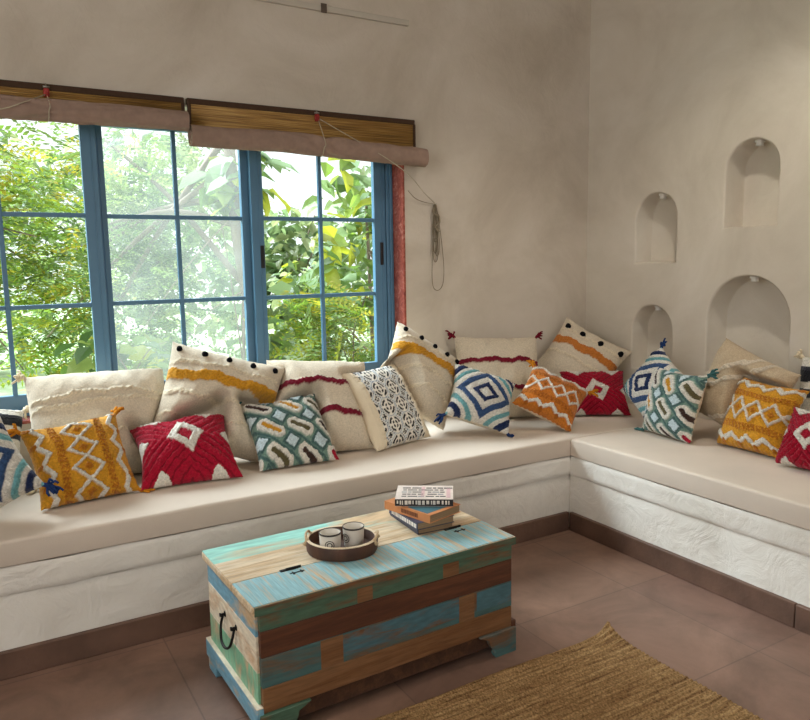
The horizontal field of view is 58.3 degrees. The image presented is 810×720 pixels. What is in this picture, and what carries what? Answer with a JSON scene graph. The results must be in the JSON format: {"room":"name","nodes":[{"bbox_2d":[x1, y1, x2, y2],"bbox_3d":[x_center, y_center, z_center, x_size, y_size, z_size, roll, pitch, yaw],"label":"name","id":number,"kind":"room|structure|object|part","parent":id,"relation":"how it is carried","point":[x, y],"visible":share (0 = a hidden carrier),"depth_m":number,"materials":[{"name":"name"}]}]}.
{"room":"traditional dwelling","nodes":[
{"label":"traditional dwelling","id":0,"kind":"room"},
{"bbox_2d":[0,0,590,471],"bbox_3d":[-1.362,-0.734,3.159,5.600,3.360,0.270,-5,9,-30],"label":"wall","id":1,"kind":"structure","parent":0,"point":[496,93],"depth_m":3.88,"materials":[{"name":"beige paint"}]},
{"bbox_2d":[0,79,189,131],"bbox_3d":[-1.689,-0.989,2.699,1.736,0.162,0.123,-5,9,-30],"label":"blind","id":2,"kind":"object","parent":1,"relation":"attached to","point":[19,100],"visible":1,"depth_m":2.93,"materials":[{"name":"brown fabric"}]},
{"bbox_3d":[-1.528,-0.978,2.744,0.335,0.104,0.049,-7,10,-40],"label":"pull cord","id":3,"kind":"part","parent":2,"relation":"part of","materials":[{"name":"fabric"}]},
{"bbox_3d":[-1.396,-0.990,2.844,0.010,0.105,0.070,-5,9,-30],"label":"lift cord","id":4,"kind":"part","parent":2,"relation":"part of","materials":[{"name":"fabric"}]},
{"bbox_3d":[-1.703,-1.015,2.728,1.702,0.060,0.008,-5,9,-30],"label":"bamboo panel","id":5,"kind":"part","parent":2,"relation":"part of","materials":[{"name":"brown wood"}]},
{"bbox_2d":[0,125,394,415],"bbox_3d":[-1.099,-0.472,3.386,2.332,1.315,0.135,-5,9,-30],"label":"window","id":6,"kind":"structure","parent":1,"relation":"in","point":[255,297],"depth_m":3.50,"materials":[{"name":"blue wood"}]},
{"bbox_3d":[-1.672,-0.412,3.011,0.785,1.271,0.033,-5,9,-30],"label":"sash","id":7,"kind":"part","parent":6,"relation":"part of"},
{"bbox_3d":[-1.059,-0.476,3.412,0.739,1.271,0.033,-5,9,-30],"label":"sash","id":8,"kind":"part","parent":6,"relation":"part of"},
{"bbox_3d":[-0.696,-0.506,3.559,0.020,0.110,0.011,-5,9,-30],"label":"handle","id":9,"kind":"part","parent":6,"relation":"part of","materials":[{"name":"black plastic"}]},
{"bbox_3d":[-0.427,-0.530,3.736,0.740,1.271,0.033,-5,9,-30],"label":"sash","id":10,"kind":"part","parent":6,"relation":"part of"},
{"bbox_2d":[22,164,406,423],"bbox_3d":[-1.081,-0.463,3.358,2.358,1.329,0.274,-5,9,-30],"label":"trim","id":11,"kind":"structure","parent":1,"relation":"attached to","point":[398,191],"depth_m":3.86,"materials":[{"name":"red wood"}]},
{"bbox_2d":[185,98,428,166],"bbox_3d":[-0.419,-1.068,3.441,1.196,0.244,0.128,-5,9,-30],"label":"blind","id":12,"kind":"object","parent":1,"relation":"attached to","point":[213,124],"visible":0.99,"depth_m":3.40,"materials":[{"name":"brown fabric"}]},
{"bbox_3d":[-0.448,-1.108,3.462,1.138,0.113,0.008,-5,9,-30],"label":"bamboo panel","id":13,"kind":"part","parent":12,"relation":"part of","materials":[{"name":"brown wood"}]},
{"bbox_3d":[-0.392,-1.049,3.429,0.010,0.176,0.077,-5,9,-30],"label":"lift cord","id":14,"kind":"part","parent":12,"relation":"part of","materials":[{"name":"fabric"}]},
{"bbox_2d":[319,119,443,290],"bbox_3d":[-0.074,-0.758,3.672,0.731,0.837,0.104,-6,9,-36],"label":"pull cord","id":15,"kind":"object","parent":12,"relation":"hanging from","point":[436,225],"visible":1,"depth_m":3.88,"materials":[{"name":"fabric"}]},
{"bbox_3d":[-0.095,-0.983,3.624,0.686,0.378,0.094,-6,9,-34],"label":"taut cord","id":16,"kind":"part","parent":15,"relation":"part of","materials":[{"name":"fabric"}]},
{"bbox_2d":[256,0,408,26],"bbox_3d":[-1.159,-1.597,3.001,2.732,0.042,0.022,-5,9,-30],"label":"cable trunking","id":17,"kind":"object","parent":1,"relation":"attached to","point":[323,7],"visible":1,"depth_m":3.49,"materials":[{"name":"beige plastic"}]},
{"bbox_2d":[0,530,809,719],"bbox_3d":[0.343,1.229,0.751,5.400,0.060,6.000,-5,9,-30],"label":"floor","id":18,"kind":"structure","parent":0,"point":[566,586],"depth_m":2.40,"materials":[{"name":"brown tile"}]},
{"bbox_2d":[202,510,515,719],"bbox_3d":[-0.142,0.785,2.367,0.924,0.403,0.477,-6,9,-32],"label":"wooden trunk","id":19,"kind":"object","parent":18,"relation":"on","point":[295,634],"visible":0.97,"depth_m":2.17,"materials":[{"name":"teal paint"}]},
{"bbox_3d":[-0.525,0.807,2.131,0.025,0.075,0.113,-6,9,-32],"label":"handle","id":20,"kind":"part","parent":19,"relation":"part of","materials":[{"name":"black metal"}]},
{"bbox_3d":[-0.512,0.919,2.153,0.019,0.004,0.460,-6,9,-32],"label":"moulding","id":21,"kind":"part","parent":19,"relation":"part of","materials":[{"name":"beige paint"}]},
{"bbox_3d":[-0.511,0.948,2.158,0.022,0.056,0.461,-6,9,-32],"label":"moulding","id":22,"kind":"part","parent":19,"relation":"part of","materials":[{"name":"blue paint"}]},
{"bbox_2d":[303,525,379,561],"bbox_3d":[-0.198,0.569,2.287,0.238,0.060,0.200,-1,8,3],"label":"oval tray","id":23,"kind":"object","parent":19,"relation":"on","point":[369,546],"visible":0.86,"depth_m":2.22,"materials":[{"name":"brown wood"}]},
{"bbox_3d":[-0.308,0.551,2.289,0.014,0.021,0.068,-1,8,3],"label":"handle","id":24,"kind":"part","parent":23,"relation":"part of","materials":[{"name":"wicker"}]},
{"bbox_2d":[319,528,340,547],"bbox_3d":[-0.230,0.561,2.239,0.069,0.067,0.069,-1,8,-2],"label":"cup","id":25,"kind":"object","parent":23,"relation":"on","point":[328,537],"visible":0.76,"depth_m":2.22,"materials":[{"name":"ceramic"}]},
{"bbox_2d":[342,522,363,546],"bbox_3d":[-0.162,0.553,2.288,0.069,0.067,0.069,7,11,44],"label":"cup","id":26,"kind":"object","parent":23,"relation":"on","point":[353,532],"visible":0.92,"depth_m":2.26,"materials":[{"name":"ceramic"}]},
{"bbox_3d":[-0.187,0.597,2.423,0.905,0.026,0.287,-6,9,-32],"label":"lid","id":27,"kind":"part","parent":19,"relation":"part of","materials":[{"name":"multicoloured wood"}]},
{"bbox_2d":[390,514,451,534],"bbox_3d":[0.056,0.553,2.533,0.136,0.020,0.215,-5,9,-26],"label":"book","id":28,"kind":"object","parent":19,"relation":"on","point":[440,527],"visible":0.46,"depth_m":2.44,"materials":[{"name":"paper"}]},
{"bbox_2d":[389,510,453,529],"bbox_3d":[0.055,0.533,2.509,0.147,0.024,0.195,-5,9,-29],"label":"book","id":29,"kind":"object","parent":28,"relation":"on","point":[416,524],"visible":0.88,"depth_m":2.44,"materials":[{"name":"paper"}]},
{"bbox_2d":[384,498,460,523],"bbox_3d":[0.059,0.506,2.510,0.154,0.028,0.218,-8,11,-44],"label":"book","id":30,"kind":"object","parent":29,"relation":"on","point":[428,514],"visible":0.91,"depth_m":2.44,"materials":[{"name":"paper"}]},
{"bbox_2d":[401,508,417,517],"bbox_3d":[0.014,0.515,2.448,0.001,0.014,0.079,-8,11,-44],"label":"artwork","id":31,"kind":"object","parent":30,"relation":"on","point":[408,512],"depth_m":2.45},
{"bbox_2d":[395,485,452,505],"bbox_3d":[0.069,0.474,2.541,0.198,0.025,0.152,0,8,4],"label":"book","id":32,"kind":"object","parent":30,"relation":"on","point":[405,495],"visible":1,"depth_m":2.50,"materials":[{"name":"paper"}]},
{"bbox_2d":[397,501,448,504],"bbox_3d":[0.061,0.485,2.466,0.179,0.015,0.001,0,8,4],"label":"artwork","id":33,"kind":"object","parent":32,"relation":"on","point":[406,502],"depth_m":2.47},
{"bbox_2d":[421,487,424,496],"bbox_3d":[0.063,0.462,2.543,0.012,0.001,0.114,0,8,4],"label":"artwork","id":34,"kind":"object","parent":32,"relation":"on","point":[422,488],"depth_m":2.54},
{"bbox_2d":[395,499,452,505],"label":"artwork","id":35,"kind":"object","parent":32,"relation":"on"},
{"bbox_2d":[401,487,451,496],"bbox_3d":[0.078,0.462,2.540,0.176,0.001,0.102,0,8,4],"label":"artwork","id":36,"kind":"object","parent":32,"relation":"on","point":[405,491],"depth_m":2.54},
{"bbox_2d":[446,488,450,497],"bbox_3d":[0.151,0.462,2.528,0.014,0.001,0.105,0,8,4],"label":"artwork","id":37,"kind":"object","parent":32,"relation":"on","point":[448,490],"depth_m":2.53},
{"bbox_2d":[408,506,446,513],"bbox_3d":[0.076,0.498,2.465,0.100,0.001,0.096,-8,11,-44],"label":"artwork","id":38,"kind":"object","parent":30,"relation":"on","point":[411,509],"depth_m":2.44},
{"bbox_3d":[0.241,0.857,2.619,0.022,0.026,0.461,-6,9,-32],"label":"moulding","id":39,"kind":"part","parent":19,"relation":"part of","materials":[{"name":"brown wood"}]},
{"bbox_2d":[0,456,809,651],"bbox_3d":[-0.109,0.924,1.496,5.379,0.364,4.199,-5,9,-30],"label":"bench","id":40,"kind":"object","parent":18,"relation":"on","point":[42,600],"visible":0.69,"depth_m":2.66,"materials":[{"name":"white paint"}]},
{"bbox_2d":[0,511,568,680],"bbox_3d":[-1.144,0.957,2.382,4.479,0.090,0.020,-5,9,-30],"label":"baseboard","id":41,"kind":"structure","parent":40,"relation":"attached to","point":[42,655],"depth_m":2.48,"materials":[{"name":"brown stone"}]},
{"bbox_2d":[0,403,643,567],"bbox_3d":[-0.936,0.515,2.928,5.296,0.091,0.818,-5,9,-30],"label":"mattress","id":42,"kind":"object","parent":40,"relation":"on","point":[28,534],"visible":0.54,"depth_m":2.82,"materials":[{"name":"beige fabric"}]},
{"bbox_2d":[0,405,28,452],"bbox_3d":[-1.627,0.316,2.794,0.426,0.365,0.250,-7,10,-40],"label":"cushion","id":43,"kind":"object","parent":42,"relation":"on","point":[8,417],"visible":0.29,"depth_m":2.85,"materials":[{"name":"fabric"}]},
{"bbox_2d":[0,417,63,507],"bbox_3d":[-1.386,0.365,2.438,0.415,0.343,0.220,-5,9,-30],"label":"cushion","id":44,"kind":"object","parent":42,"relation":"on","point":[17,479],"visible":1,"depth_m":2.42,"materials":[{"name":"fabric"}]},
{"bbox_2d":[7,406,154,510],"bbox_3d":[-1.192,0.360,2.681,0.436,0.300,0.274,-7,10,-40],"label":"cushion","id":45,"kind":"object","parent":42,"relation":"on","point":[88,459],"visible":0.95,"depth_m":2.62,"materials":[{"name":"fabric"}]},
{"bbox_2d":[11,368,164,494],"bbox_3d":[-1.261,0.253,2.977,0.603,0.434,0.355,-5,9,-30],"label":"cushion","id":46,"kind":"object","parent":42,"relation":"on","point":[55,400],"visible":0.44,"depth_m":2.93,"materials":[{"name":"fabric"}]},
{"bbox_2d":[130,413,242,490],"bbox_3d":[-0.883,0.348,2.917,0.394,0.233,0.294,-4,8,-24],"label":"cushion","id":47,"kind":"object","parent":42,"relation":"on","point":[194,448],"visible":1,"depth_m":2.83,"materials":[{"name":"fabric"}]},
{"bbox_2d":[154,342,284,461],"bbox_3d":[-0.806,0.175,3.148,0.560,0.512,0.299,-2,8,-6],"label":"cushion","id":48,"kind":"object","parent":42,"relation":"on","point":[198,382],"visible":0.7,"depth_m":3.08,"materials":[{"name":"fabric"}]},
{"bbox_2d":[239,394,339,470],"bbox_3d":[-0.508,0.297,3.139,0.426,0.262,0.320,-5,9,-30],"label":"cushion","id":49,"kind":"object","parent":42,"relation":"on","point":[292,431],"visible":0.98,"depth_m":3.05,"materials":[{"name":"fabric"}]},
{"bbox_2d":[266,360,373,451],"bbox_3d":[-0.387,0.200,3.321,0.465,0.402,0.323,-3,8,-12],"label":"cushion","id":50,"kind":"object","parent":42,"relation":"on","point":[339,410],"visible":0.55,"depth_m":3.25,"materials":[{"name":"fabric"}]},
{"bbox_2d":[341,363,430,450],"bbox_3d":[-0.086,0.212,3.424,0.256,0.341,0.375,6,11,44],"label":"cushion","id":51,"kind":"object","parent":42,"relation":"on","point":[391,416],"visible":0.95,"depth_m":3.35,"materials":[{"name":"fabric"}]},
{"bbox_2d":[380,322,458,429],"bbox_3d":[0.081,0.080,3.627,0.264,0.542,0.581,6,11,43],"label":"cushion","id":52,"kind":"object","parent":42,"relation":"on","point":[428,371],"visible":0.7,"depth_m":3.56,"materials":[{"name":"fabric"}]},
{"bbox_2d":[434,364,514,437],"bbox_3d":[0.349,0.197,3.577,0.438,0.332,0.260,-1,8,-2],"label":"cushion","id":53,"kind":"object","parent":42,"relation":"on","point":[478,398],"visible":1,"depth_m":3.50,"materials":[{"name":"fabric"}]},
{"bbox_2d":[445,330,542,416],"bbox_3d":[0.512,0.070,3.950,0.554,0.464,0.249,-2,8,-7],"label":"cushion","id":54,"kind":"object","parent":42,"relation":"on","point":[504,358],"visible":0.52,"depth_m":3.92,"materials":[{"name":"fabric"}]},
{"bbox_2d":[512,360,598,430],"bbox_3d":[0.766,0.175,3.683,0.424,0.316,0.288,1,8,14],"label":"cushion","id":55,"kind":"object","parent":42,"relation":"on","point":[546,395],"visible":1,"depth_m":3.60,"materials":[{"name":"fabric"}]},
{"bbox_2d":[537,317,631,375],"bbox_3d":[1.014,0.009,4.222,0.545,0.494,0.280,3,9,29],"label":"cushion","id":56,"kind":"object","parent":42,"relation":"on","point":[574,348],"visible":0.64,"depth_m":4.17,"materials":[{"name":"fabric"}]},
{"bbox_2d":[559,370,630,415],"bbox_3d":[1.044,0.177,3.987,0.356,0.225,0.228,-1,8,2],"label":"cushion","id":57,"kind":"object","parent":42,"relation":"on","point":[611,400],"visible":0.74,"depth_m":3.93,"materials":[{"name":"fabric"}]},
{"bbox_2d":[569,512,809,634],"bbox_3d":[1.654,0.955,2.062,0.020,0.090,3.368,-5,9,-30],"label":"baseboard","id":58,"kind":"structure","parent":40,"relation":"attached to","point":[788,612],"depth_m":2.87,"materials":[{"name":"brown stone"}]},
{"bbox_2d":[571,417,809,530],"bbox_3d":[2.029,0.560,2.239,0.887,0.090,3.375,-5,9,-30],"label":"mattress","id":59,"kind":"object","parent":40,"relation":"on","point":[746,480],"visible":0.79,"depth_m":2.98,"materials":[{"name":"beige fabric"}]},
{"bbox_2d":[623,338,682,417],"bbox_3d":[1.254,0.114,3.662,0.225,0.426,0.403,-2,8,-8],"label":"cushion","id":60,"kind":"object","parent":59,"relation":"on","point":[637,387],"visible":0.44,"depth_m":3.64,"materials":[{"name":"fabric"}]},
{"bbox_2d":[634,368,718,442],"bbox_3d":[1.263,0.194,3.427,0.196,0.350,0.404,-4,8,-22],"label":"cushion","id":61,"kind":"object","parent":59,"relation":"on","point":[674,400],"visible":1,"depth_m":3.34,"materials":[{"name":"fabric"}]},
{"bbox_2d":[699,338,800,424],"bbox_3d":[1.530,0.141,3.309,0.216,0.459,0.512,-6,9,-32],"label":"cushion","id":62,"kind":"object","parent":59,"relation":"on","point":[733,362],"visible":0.55,"depth_m":3.29,"materials":[{"name":"fabric"}]},
{"bbox_2d":[717,377,808,457],"bbox_3d":[1.538,0.244,3.158,0.230,0.297,0.314,-4,8,-21],"label":"cushion","id":63,"kind":"object","parent":59,"relation":"on","point":[757,419],"visible":0.93,"depth_m":3.09,"materials":[{"name":"fabric"}]},
{"bbox_2d":[775,407,809,469],"bbox_3d":[1.620,0.317,2.861,0.198,0.230,0.279,-5,9,-30],"label":"cushion","id":64,"kind":"object","parent":59,"relation":"on","point":[794,450],"visible":1,"depth_m":2.86,"materials":[{"name":"fabric"}]},
{"bbox_2d":[794,349,809,410],"bbox_3d":[1.831,0.166,3.122,0.176,0.451,0.510,-2,8,-8],"label":"cushion","id":65,"kind":"object","parent":59,"relation":"on","point":[805,368],"visible":0.39,"depth_m":3.21,"materials":[{"name":"fabric"}]},
{"bbox_2d":[373,621,763,719],"bbox_3d":[0.329,1.100,1.295,1.903,0.050,1.752,-5,9,-30],"label":"jute rug","id":66,"kind":"object","parent":18,"relation":"on","point":[602,676],"visible":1,"depth_m":2.17,"materials":[{"name":"brown wicker"}]},
{"bbox_2d":[585,0,809,420],"bbox_3d":[2.818,-0.648,2.027,0.450,3.360,6.470,-5,9,-30],"label":"wall","id":67,"kind":"structure","parent":0,"point":[682,92],"depth_m":3.79,"materials":[{"name":"beige paint"}]},
{"bbox_2d":[659,193,666,198],"bbox_3d":[1.432,-0.910,4.025,0.048,0.031,0.048,-5,9,-30],"label":"spotlight","id":68,"kind":"object","parent":67,"relation":"attached to","point":[662,195],"visible":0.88,"depth_m":4.01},
{"bbox_2d":[750,276,759,281],"bbox_3d":[1.732,-0.404,3.594,0.048,0.031,0.048,-5,9,-30],"label":"spotlight","id":69,"kind":"object","parent":67,"relation":"attached to","point":[753,278],"visible":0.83,"depth_m":3.58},
{"bbox_3d":[1.732,-0.397,3.595,0.038,0.017,0.038,-5,9,-30],"label":"lamp shade","id":70,"kind":"part","parent":69,"relation":"part of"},
{"bbox_2d":[754,139,764,145],"bbox_3d":[1.717,-1.052,3.513,0.048,0.031,0.048,-5,9,-30],"label":"spotlight","id":71,"kind":"object","parent":67,"relation":"attached to","point":[759,142],"visible":0.97,"depth_m":3.50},
{"bbox_3d":[1.717,-1.045,3.514,0.038,0.017,0.038,-5,9,-30],"label":"lamp shade","id":72,"kind":"part","parent":71,"relation":"part of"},
{"label":"outside","id":73,"kind":"structure","parent":0,"visible":0},
{"bbox_2d":[0,299,374,395],"bbox_3d":[-4.969,-0.829,20.904,38.000,0.100,33.710,-5,9,-30],"label":"lawn","id":74,"kind":"structure","parent":73,"point":[7,390],"depth_m":17.27,"materials":[{"name":"green plant"}]},
{"bbox_2d":[0,129,80,369],"bbox_3d":[-7.910,-1.867,13.102,4.162,5.062,2.521,-5,9,-30],"label":"tree","id":75,"kind":"object","parent":74,"relation":"on","point":[14,137],"visible":0.16,"depth_m":13.30,"materials":[{"name":"green plant"}]},
{"bbox_2d":[0,119,150,390],"bbox_3d":[-3.273,-0.521,5.343,2.815,3.403,1.872,-8,11,-44],"label":"feathery tree","id":76,"kind":"object","parent":74,"relation":"on","point":[33,265],"visible":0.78,"depth_m":5.56,"materials":[{"name":"green plant"}]},
{"bbox_2d":[54,330,168,379],"bbox_3d":[-2.245,0.460,5.469,1.148,1.386,0.703,-3,8,-17],"label":"shrub","id":77,"kind":"object","parent":74,"relation":"on","point":[79,363],"visible":0.21,"depth_m":5.32,"materials":[{"name":"green plant"}]},
{"bbox_2d":[0,120,245,384],"bbox_3d":[-2.563,-0.796,7.314,3.076,3.413,2.166,-4,8,-19],"label":"feathery tree","id":78,"kind":"object","parent":74,"relation":"on","point":[186,199],"visible":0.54,"depth_m":7.05,"materials":[{"name":"green plant"}]},
{"bbox_2d":[17,127,239,358],"bbox_3d":[-5.050,-1.985,13.970,4.241,4.910,2.472,-5,9,-30],"label":"tree","id":79,"kind":"object","parent":74,"relation":"on","point":[206,270],"visible":0.18,"depth_m":13.93,"materials":[{"name":"green plant"}]},
{"bbox_2d":[125,151,315,375],"bbox_3d":[-1.653,-0.464,6.595,1.794,2.899,0.774,-4,8,-23],"label":"tree","id":80,"kind":"object","parent":74,"relation":"on","point":[215,188],"visible":0.51,"depth_m":6.47,"materials":[{"name":"green plant"}]},
{"bbox_2d":[194,201,362,350],"bbox_3d":[-2.753,-1.748,16.119,4.118,3.474,2.444,-4,8,-20],"label":"tree","id":81,"kind":"object","parent":74,"relation":"on","point":[288,249],"visible":0.3,"depth_m":15.70,"materials":[{"name":"green plant"}]},
{"bbox_2d":[243,274,374,361],"bbox_3d":[-0.485,0.093,6.609,1.971,1.786,1.404,-5,9,-30],"label":"shrub","id":82,"kind":"object","parent":74,"relation":"on","point":[309,310],"visible":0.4,"depth_m":6.34,"materials":[{"name":"green plant"}]},
{"bbox_2d":[267,261,370,361],"bbox_3d":[-1.326,-0.572,11.612,2.271,2.017,1.412,-5,9,-30],"label":"tree","id":83,"kind":"object","parent":74,"relation":"on","point":[274,306],"visible":0.09,"depth_m":11.45,"materials":[{"name":"green plant"}]},
{"bbox_2d":[277,158,374,361],"bbox_3d":[-0.398,-0.724,7.717,1.980,3.074,1.413,-5,9,-30],"label":"tree","id":84,"kind":"object","parent":74,"relation":"on","point":[354,184],"visible":0.34,"depth_m":7.51,"materials":[{"name":"green plant"}]},
{"bbox_2d":[324,165,374,341],"bbox_3d":[0.248,-2.515,17.096,4.409,4.828,2.301,-5,9,-30],"label":"tree","id":85,"kind":"object","parent":74,"relation":"on","point":[363,266],"visible":0.02,"depth_m":16.19,"materials":[{"name":"green plant"}]}
]}

